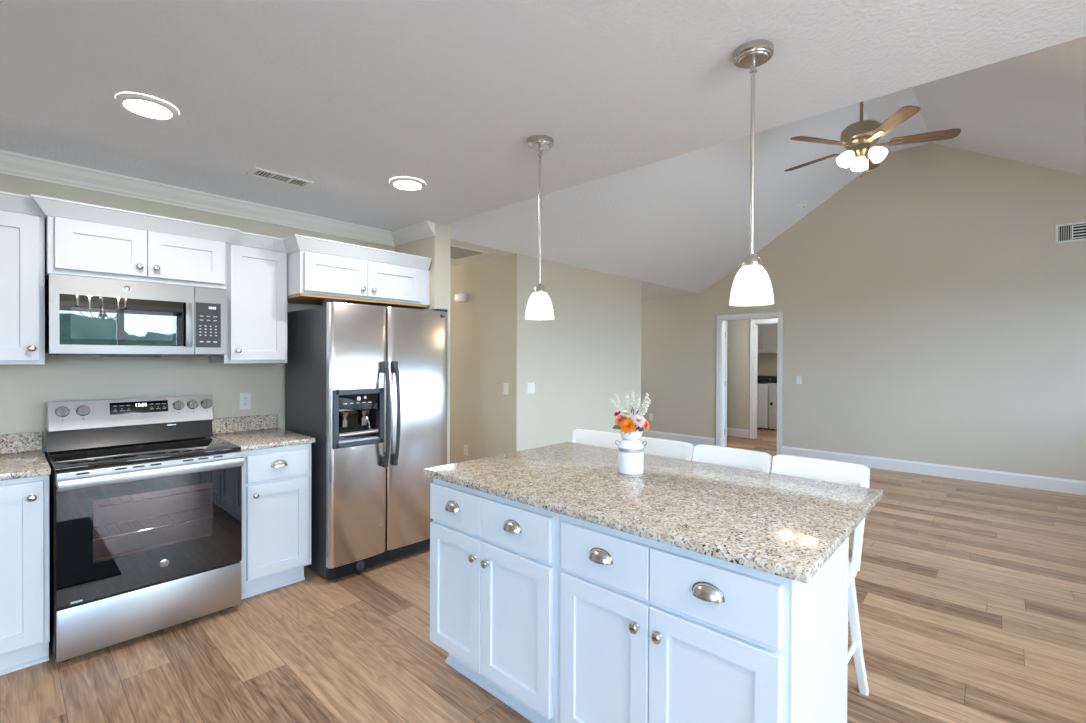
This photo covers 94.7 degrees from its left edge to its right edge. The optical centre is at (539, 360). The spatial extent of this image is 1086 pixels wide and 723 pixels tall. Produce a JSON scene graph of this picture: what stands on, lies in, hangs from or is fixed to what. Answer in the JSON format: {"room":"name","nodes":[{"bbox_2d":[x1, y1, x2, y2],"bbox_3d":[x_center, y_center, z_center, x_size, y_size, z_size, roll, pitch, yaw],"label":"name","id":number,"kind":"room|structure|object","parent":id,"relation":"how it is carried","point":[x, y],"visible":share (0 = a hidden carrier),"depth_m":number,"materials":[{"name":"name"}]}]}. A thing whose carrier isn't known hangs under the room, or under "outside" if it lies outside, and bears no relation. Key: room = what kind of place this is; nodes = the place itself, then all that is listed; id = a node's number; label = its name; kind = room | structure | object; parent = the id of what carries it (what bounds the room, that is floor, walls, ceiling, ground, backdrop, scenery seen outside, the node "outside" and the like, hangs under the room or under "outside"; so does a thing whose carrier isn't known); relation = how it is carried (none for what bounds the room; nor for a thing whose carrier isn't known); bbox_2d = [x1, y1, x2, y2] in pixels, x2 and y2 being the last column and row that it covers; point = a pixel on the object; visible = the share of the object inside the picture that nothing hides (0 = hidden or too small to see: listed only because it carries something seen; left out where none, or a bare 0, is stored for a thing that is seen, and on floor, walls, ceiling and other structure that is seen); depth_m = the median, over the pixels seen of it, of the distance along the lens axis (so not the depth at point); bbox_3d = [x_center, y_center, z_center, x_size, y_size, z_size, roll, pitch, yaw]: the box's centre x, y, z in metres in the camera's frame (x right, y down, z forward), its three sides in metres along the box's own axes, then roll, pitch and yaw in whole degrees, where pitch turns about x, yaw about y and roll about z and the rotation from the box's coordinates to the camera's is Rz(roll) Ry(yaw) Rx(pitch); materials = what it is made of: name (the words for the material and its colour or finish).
{"room":"kitchen","nodes":[
{"label":"kitchen","id":0,"kind":"room"},
{"bbox_2d":[0,173,394,454],"bbox_3d":[-2.986,0.161,2.496,0.120,2.471,5.005,1,1,43],"label":"wall","id":1,"kind":"structure","parent":0,"point":[25,390],"depth_m":3.01,"materials":[{"name":"beige paint"}]},
{"bbox_2d":[0,432,42,453],"bbox_3d":[-3.017,0.436,2.359,0.020,0.100,0.960,1,1,43],"label":"backsplash","id":2,"kind":"structure","parent":1,"relation":"attached to","point":[31,441],"depth_m":2.65,"materials":[{"name":"stone"}]},
{"bbox_2d":[0,191,44,364],"bbox_3d":[-2.761,-0.387,2.355,0.385,0.812,0.606,1,1,43],"label":"upper cabinet","id":3,"kind":"object","parent":1,"relation":"attached to","point":[22,223],"visible":0.99,"depth_m":2.41,"materials":[{"name":"white paint"}]},
{"bbox_2d":[31,194,239,288],"bbox_3d":[-2.270,-0.612,2.845,0.438,0.361,0.883,1,1,43],"label":"upper cabinet","id":4,"kind":"object","parent":1,"relation":"attached to","point":[82,239],"visible":0.99,"depth_m":2.67,"materials":[{"name":"white paint"}]},
{"bbox_2d":[45,274,225,356],"bbox_3d":[-2.268,-0.224,2.844,0.445,0.405,0.759,1,1,43],"label":"microwave","id":5,"kind":"object","parent":4,"relation":"attached to","point":[101,317],"visible":1,"depth_m":2.67,"materials":[{"name":"metal"}]},
{"bbox_2d":[0,150,393,245],"bbox_3d":[-2.874,-1.022,2.457,0.078,0.102,4.905,1,1,43],"label":"trim","id":6,"kind":"structure","parent":1,"relation":"attached to","point":[11,163],"depth_m":3.10,"materials":[{"name":"white paint"}]},
{"bbox_2d":[239,392,250,409],"bbox_3d":[-2.023,0.278,3.442,0.008,0.115,0.070,1,1,43],"label":"outlet","id":7,"kind":"object","parent":1,"relation":"attached to","point":[244,398],"visible":1,"depth_m":3.44,"materials":[{"name":"white plastic"}]},
{"bbox_2d":[212,414,277,433],"bbox_3d":[-2.022,0.433,3.434,0.020,0.100,0.423,1,1,43],"label":"backsplash","id":8,"kind":"structure","parent":1,"relation":"attached to","point":[257,422],"depth_m":3.42,"materials":[{"name":"stone"}]},
{"bbox_2d":[209,231,286,363],"bbox_3d":[-1.900,-0.390,3.286,0.385,0.812,0.370,1,1,43],"label":"upper cabinet","id":9,"kind":"object","parent":1,"relation":"attached to","point":[256,264],"visible":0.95,"depth_m":3.18,"materials":[{"name":"white paint"}]},
{"bbox_2d":[283,234,431,308],"bbox_3d":[-1.382,-0.607,3.704,0.574,0.375,1.046,1,1,43],"label":"upper cabinet","id":10,"kind":"object","parent":1,"relation":"attached to","point":[319,270],"visible":0.99,"depth_m":3.46,"materials":[{"name":"white paint"}]},
{"bbox_2d":[395,222,450,464],"bbox_3d":[-1.995,0.036,5.091,3.355,2.695,0.150,1,1,43],"label":"wall partition","id":11,"kind":"structure","parent":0,"point":[437,247],"depth_m":3.96,"materials":[{"name":"beige paint"}]},
{"bbox_2d":[392,220,434,246],"bbox_3d":[-1.050,-1.025,4.058,0.580,0.102,0.078,1,1,43],"label":"trim","id":12,"kind":"structure","parent":11,"relation":"attached to","point":[425,229],"depth_m":4.01,"materials":[{"name":"white paint"}]},
{"bbox_2d":[0,0,1085,298],"bbox_3d":[1.367,-1.109,4.592,8.950,0.080,14.000,1,1,43],"label":"ceiling","id":13,"kind":"structure","parent":0,"point":[348,98],"depth_m":1.89,"materials":[{"name":"white paint"}]},
{"bbox_2d":[115,93,178,119],"bbox_3d":[-1.635,-1.057,2.091,0.210,0.016,0.210,1,1,43],"label":"recessed light","id":14,"kind":"object","parent":13,"relation":"in","point":[143,105],"visible":1,"depth_m":2.07,"materials":[{"name":"white plastic"}]},
{"bbox_2d":[246,167,312,188],"bbox_3d":[-1.512,-1.066,2.926,0.148,0.008,0.320,1,1,43],"label":"ceiling vent","id":15,"kind":"object","parent":13,"relation":"in","point":[256,172],"visible":1,"depth_m":2.92,"materials":[{"name":"white plastic"}]},
{"bbox_2d":[389,177,425,190],"bbox_3d":[-0.791,-1.059,3.008,0.210,0.016,0.210,1,1,43],"label":"recessed light","id":16,"kind":"object","parent":13,"relation":"in","point":[403,183],"visible":1,"depth_m":2.98,"materials":[{"name":"white plastic"}]},
{"bbox_2d":[450,245,487,259],"bbox_3d":[-0.885,-1.077,4.993,0.540,0.008,0.530,1,1,43],"label":"attic hatch","id":17,"kind":"object","parent":13,"relation":"in","point":[456,252],"visible":0.49,"depth_m":5.00,"materials":[{"name":"white paint"}]},
{"bbox_2d":[525,135,553,319],"bbox_3d":[0.004,-0.630,2.414,0.141,0.860,0.141,1,1,43],"label":"pendant lamp","id":18,"kind":"object","parent":13,"relation":"hanging from","point":[539,306],"visible":1,"depth_m":2.38,"materials":[{"name":"white glass"}]},
{"bbox_2d":[729,39,773,305],"bbox_3d":[0.726,-0.623,1.704,0.141,0.860,0.141,1,1,43],"label":"pendant lamp","id":19,"kind":"object","parent":13,"relation":"hanging from","point":[751,286],"visible":1,"depth_m":1.68,"materials":[{"name":"white glass"}]},
{"bbox_2d":[0,428,1085,722],"bbox_3d":[1.322,1.442,4.572,9.150,0.080,14.100,1,1,43],"label":"floor","id":20,"kind":"structure","parent":0,"point":[971,595],"depth_m":2.47,"materials":[{"name":"brown wood"}]},
{"bbox_2d":[0,475,49,675],"bbox_3d":[-2.775,0.960,2.147,0.670,0.881,0.936,1,1,43],"label":"base cabinet","id":21,"kind":"object","parent":20,"relation":"on","point":[24,502],"visible":0.99,"depth_m":2.23,"materials":[{"name":"white paint"}]},
{"bbox_2d":[0,432,50,480],"bbox_3d":[-2.787,0.453,2.146,0.648,0.130,0.960,1,1,43],"label":"countertop","id":22,"kind":"structure","parent":21,"relation":"on","point":[22,455],"depth_m":2.54,"materials":[{"name":"stone"}]},
{"bbox_2d":[45,395,243,662],"bbox_3d":[-2.157,0.811,2.752,0.748,1.175,0.764,1,1,43],"label":"range","id":23,"kind":"object","parent":20,"relation":"on","point":[145,503],"visible":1,"depth_m":2.63,"materials":[{"name":"silver metal"}]},
{"bbox_2d":[47,436,240,472],"bbox_3d":[-2.145,0.495,2.734,0.575,0.021,0.754,1,1,43],"label":"cooktop","id":24,"kind":"object","parent":23,"relation":"in","point":[69,459],"depth_m":2.67,"materials":[{"name":"black glass"}]},
{"bbox_2d":[56,451,243,608],"bbox_3d":[-2.030,0.814,2.628,0.394,0.608,0.748,1,1,43],"label":"oven","id":25,"kind":"object","parent":23,"relation":"in","point":[125,527],"depth_m":2.59,"materials":[{"name":"black glass"}]},
{"bbox_2d":[241,443,310,599],"bbox_3d":[-1.789,0.957,3.212,0.670,0.881,0.407,1,1,43],"label":"base cabinet","id":26,"kind":"object","parent":20,"relation":"on","point":[276,481],"visible":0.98,"depth_m":3.00,"materials":[{"name":"white paint"}]},
{"bbox_2d":[212,414,314,450],"bbox_3d":[-1.791,0.450,3.221,0.648,0.130,0.423,1,1,43],"label":"countertop","id":27,"kind":"structure","parent":26,"relation":"on","point":[256,432],"depth_m":3.29,"materials":[{"name":"stone"}]},
{"bbox_2d":[285,299,447,580],"bbox_3d":[-1.226,0.506,3.651,0.818,1.782,0.903,1,1,43],"label":"refrigerator","id":28,"kind":"object","parent":20,"relation":"on","point":[369,383],"visible":0.93,"depth_m":3.33,"materials":[{"name":"grey metal"}]},
{"bbox_2d":[430,478,558,722],"bbox_3d":[-0.026,0.971,2.243,0.759,0.880,0.644,1,1,43],"label":"base cabinet","id":29,"kind":"object","parent":20,"relation":"on","point":[494,560],"visible":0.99,"depth_m":1.99,"materials":[{"name":"white paint"}]},
{"bbox_2d":[571,429,621,448],"bbox_3d":[0.197,0.924,2.876,0.388,0.982,0.565,1,1,43],"label":"bar stool","id":30,"kind":"object","parent":20,"relation":"on","point":[581,436],"visible":0.12,"depth_m":3.06,"materials":[{"name":"white paint"}]},
{"bbox_2d":[640,437,693,460],"bbox_3d":[0.505,0.927,2.591,0.388,0.982,0.565,1,1,43],"label":"bar stool","id":31,"kind":"object","parent":20,"relation":"on","point":[655,446],"visible":0.13,"depth_m":2.74,"materials":[{"name":"white paint"}]},
{"bbox_2d":[558,514,848,722],"bbox_3d":[0.539,0.977,1.720,0.779,0.880,0.644,1,1,43],"label":"base cabinet","id":32,"kind":"object","parent":20,"relation":"on","point":[651,631],"visible":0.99,"depth_m":1.48,"materials":[{"name":"white paint"}]},
{"bbox_2d":[424,442,882,583],"bbox_3d":[0.409,0.517,2.130,1.606,0.030,1.036,1,1,43],"label":"countertop","id":33,"kind":"structure","parent":32,"relation":"on","point":[785,526],"depth_m":1.82,"materials":[{"name":"stone"}]},
{"bbox_2d":[615,429,646,476],"bbox_3d":[0.405,0.404,2.208,0.114,0.194,0.114,0,0,-30],"label":"vase","id":34,"kind":"object","parent":33,"relation":"on","point":[630,448],"visible":0.92,"depth_m":2.17,"materials":[{"name":"white ceramic"}]},
{"bbox_2d":[609,391,650,434],"bbox_3d":[0.397,0.237,2.189,0.181,0.202,0.085,0,0,11],"label":"bouquet","id":35,"kind":"object","parent":34,"relation":"in","point":[627,424],"visible":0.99,"depth_m":2.19,"materials":[{"name":"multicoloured plant"}]},
{"bbox_2d":[692,444,771,472],"bbox_3d":[0.791,0.930,2.326,0.388,0.982,0.565,1,1,43],"label":"bar stool","id":36,"kind":"object","parent":20,"relation":"on","point":[718,455],"visible":0.13,"depth_m":2.50,"materials":[{"name":"white paint"}]},
{"bbox_2d":[757,376,776,429],"bbox_3d":[4.511,0.849,10.394,0.670,1.055,0.680,1,1,43],"label":"washer","id":37,"kind":"object","parent":20,"relation":"on","point":[763,382],"visible":0.43,"depth_m":10.00,"materials":[{"name":"white metal"}]},
{"bbox_2d":[769,383,776,429],"bbox_3d":[5.010,0.854,9.915,0.665,1.055,0.705,1,1,43],"label":"dryer","id":38,"kind":"object","parent":20,"relation":"on","point":[772,387],"visible":0.27,"depth_m":9.84,"materials":[{"name":"white metal"}]},
{"bbox_2d":[771,454,869,695],"bbox_3d":[1.081,0.933,2.058,0.388,0.982,0.565,1,1,43],"label":"bar stool","id":39,"kind":"object","parent":20,"relation":"on","point":[797,466],"visible":0.31,"depth_m":2.12,"materials":[{"name":"white paint"}]},
{"bbox_2d":[450,254,641,463],"bbox_3d":[-0.524,0.142,6.939,3.005,2.471,2.370,1,1,43],"label":"wall","id":40,"kind":"structure","parent":0,"point":[577,361],"depth_m":5.53,"materials":[{"name":"beige paint"}]},
{"bbox_2d":[455,293,467,301],"bbox_3d":[-0.875,-0.705,5.612,0.180,0.090,0.050,1,1,43],"label":"door chime","id":41,"kind":"object","parent":40,"relation":"attached to","point":[463,297],"visible":1,"depth_m":5.57,"materials":[{"name":"white plastic"}]},
{"bbox_2d":[464,445,467,455],"bbox_3d":[-0.822,1.000,5.596,0.070,0.115,0.008,1,1,43],"label":"outlet","id":42,"kind":"object","parent":40,"relation":"attached to","point":[465,446],"visible":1,"depth_m":5.58,"materials":[{"name":"white plastic"}]},
{"bbox_2d":[503,383,507,394],"bbox_3d":[-0.345,0.290,5.152,0.070,0.115,0.008,1,1,43],"label":"light switch","id":43,"kind":"object","parent":40,"relation":"attached to","point":[505,385],"visible":1,"depth_m":5.15,"materials":[{"name":"white plastic"}]},
{"bbox_2d":[527,382,534,393],"bbox_3d":[-0.082,0.285,5.200,0.008,0.115,0.116,1,1,43],"label":"light switch","id":44,"kind":"object","parent":40,"relation":"attached to","point":[530,386],"visible":1,"depth_m":5.20,"materials":[{"name":"white plastic"}]},
{"bbox_2d":[726,318,775,433],"bbox_3d":[3.974,0.149,8.784,3.700,2.471,0.110,1,1,43],"label":"wall","id":45,"kind":"structure","parent":0,"point":[738,331],"depth_m":9.05,"materials":[{"name":"beige paint"}]},
{"bbox_2d":[727,428,748,437],"bbox_3d":[3.152,1.303,9.462,1.590,0.148,0.016,1,1,43],"label":"baseboard","id":46,"kind":"structure","parent":45,"relation":"attached to","point":[734,432],"depth_m":9.04,"materials":[{"name":"white paint"}]},
{"bbox_2d":[749,318,777,438],"bbox_3d":[4.156,0.332,8.599,1.000,2.110,0.134,1,1,43],"label":"trim","id":47,"kind":"structure","parent":45,"relation":"attached to","point":[753,327],"depth_m":8.87,"materials":[{"name":"white paint"}]},
{"bbox_2d":[757,353,776,375],"bbox_3d":[4.242,0.148,9.074,3.900,2.471,3.320,1,1,43],"label":"wall","id":48,"kind":"structure","parent":0,"point":[767,362],"depth_m":10.62,"materials":[{"name":"beige paint"}]},
{"bbox_2d":[758,324,776,352],"bbox_3d":[4.702,-0.538,10.475,0.760,0.770,0.386,1,1,43],"label":"upper cabinet","id":49,"kind":"object","parent":48,"relation":"attached to","point":[767,333],"visible":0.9,"depth_m":10.28,"materials":[{"name":"white paint"}]},
{"bbox_2d":[451,36,1085,293],"bbox_3d":[2.961,-1.896,4.167,5.845,1.705,5.374,1,1,43],"label":"vault","id":50,"kind":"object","parent":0,"point":[682,221],"visible":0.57,"depth_m":5.20,"materials":[{"name":"white paint"}]},
{"bbox_2d":[797,201,806,209],"bbox_3d":[3.545,-2.087,6.739,0.117,0.090,0.130,1,1,43],"label":"smoke detector","id":51,"kind":"object","parent":50,"relation":"attached to","point":[804,204],"visible":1,"depth_m":6.70,"materials":[{"name":"white plastic"}]},
{"bbox_2d":[784,102,960,177],"bbox_3d":[2.723,-2.091,4.225,1.276,1.137,1.234,1,1,43],"label":"ceiling fan","id":52,"kind":"object","parent":50,"relation":"hanging from","point":[858,137],"visible":0.9,"depth_m":4.08,"materials":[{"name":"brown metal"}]},
{"bbox_2d":[641,143,1085,480],"bbox_3d":[3.756,-0.640,7.178,8.950,4.070,0.120,1,1,43],"label":"wall","id":53,"kind":"structure","parent":0,"point":[932,308],"depth_m":6.18,"materials":[{"name":"beige paint"}]},
{"bbox_2d":[641,430,714,445],"bbox_3d":[1.609,1.299,9.078,3.247,0.148,0.016,1,1,43],"label":"baseboard","id":54,"kind":"structure","parent":53,"relation":"attached to","point":[694,440],"depth_m":8.36,"materials":[{"name":"white paint"}]},
{"bbox_2d":[724,321,728,446],"bbox_3d":[3.130,0.372,8.360,0.100,2.000,0.815,0,0,18],"label":"door","id":55,"kind":"structure","parent":53,"relation":"in","point":[726,380],"depth_m":8.00,"materials":[{"name":"white paint"}]},
{"bbox_2d":[716,312,782,454],"bbox_3d":[3.221,0.336,7.659,0.987,2.106,0.144,1,1,43],"label":"trim","id":56,"kind":"structure","parent":53,"relation":"attached to","point":[720,345],"depth_m":7.85,"materials":[{"name":"white paint"}]},
{"bbox_2d":[796,376,801,383],"bbox_3d":[3.706,0.277,7.139,0.070,0.115,0.008,1,1,43],"label":"light switch","id":57,"kind":"object","parent":53,"relation":"attached to","point":[798,378],"visible":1,"depth_m":7.13,"materials":[{"name":"white plastic"}]},
{"bbox_2d":[782,446,1085,495],"bbox_3d":[5.226,1.337,5.729,4.594,0.148,0.016,1,1,43],"label":"baseboard","id":58,"kind":"structure","parent":53,"relation":"attached to","point":[1070,486],"depth_m":5.97,"materials":[{"name":"white paint"}]},
{"bbox_2d":[1055,221,1085,242],"bbox_3d":[5.708,-1.364,5.280,0.360,0.200,0.008,1,1,43],"label":"air vent","id":59,"kind":"object","parent":53,"relation":"in","point":[1070,232],"visible":1,"depth_m":5.33,"materials":[{"name":"white plastic"}]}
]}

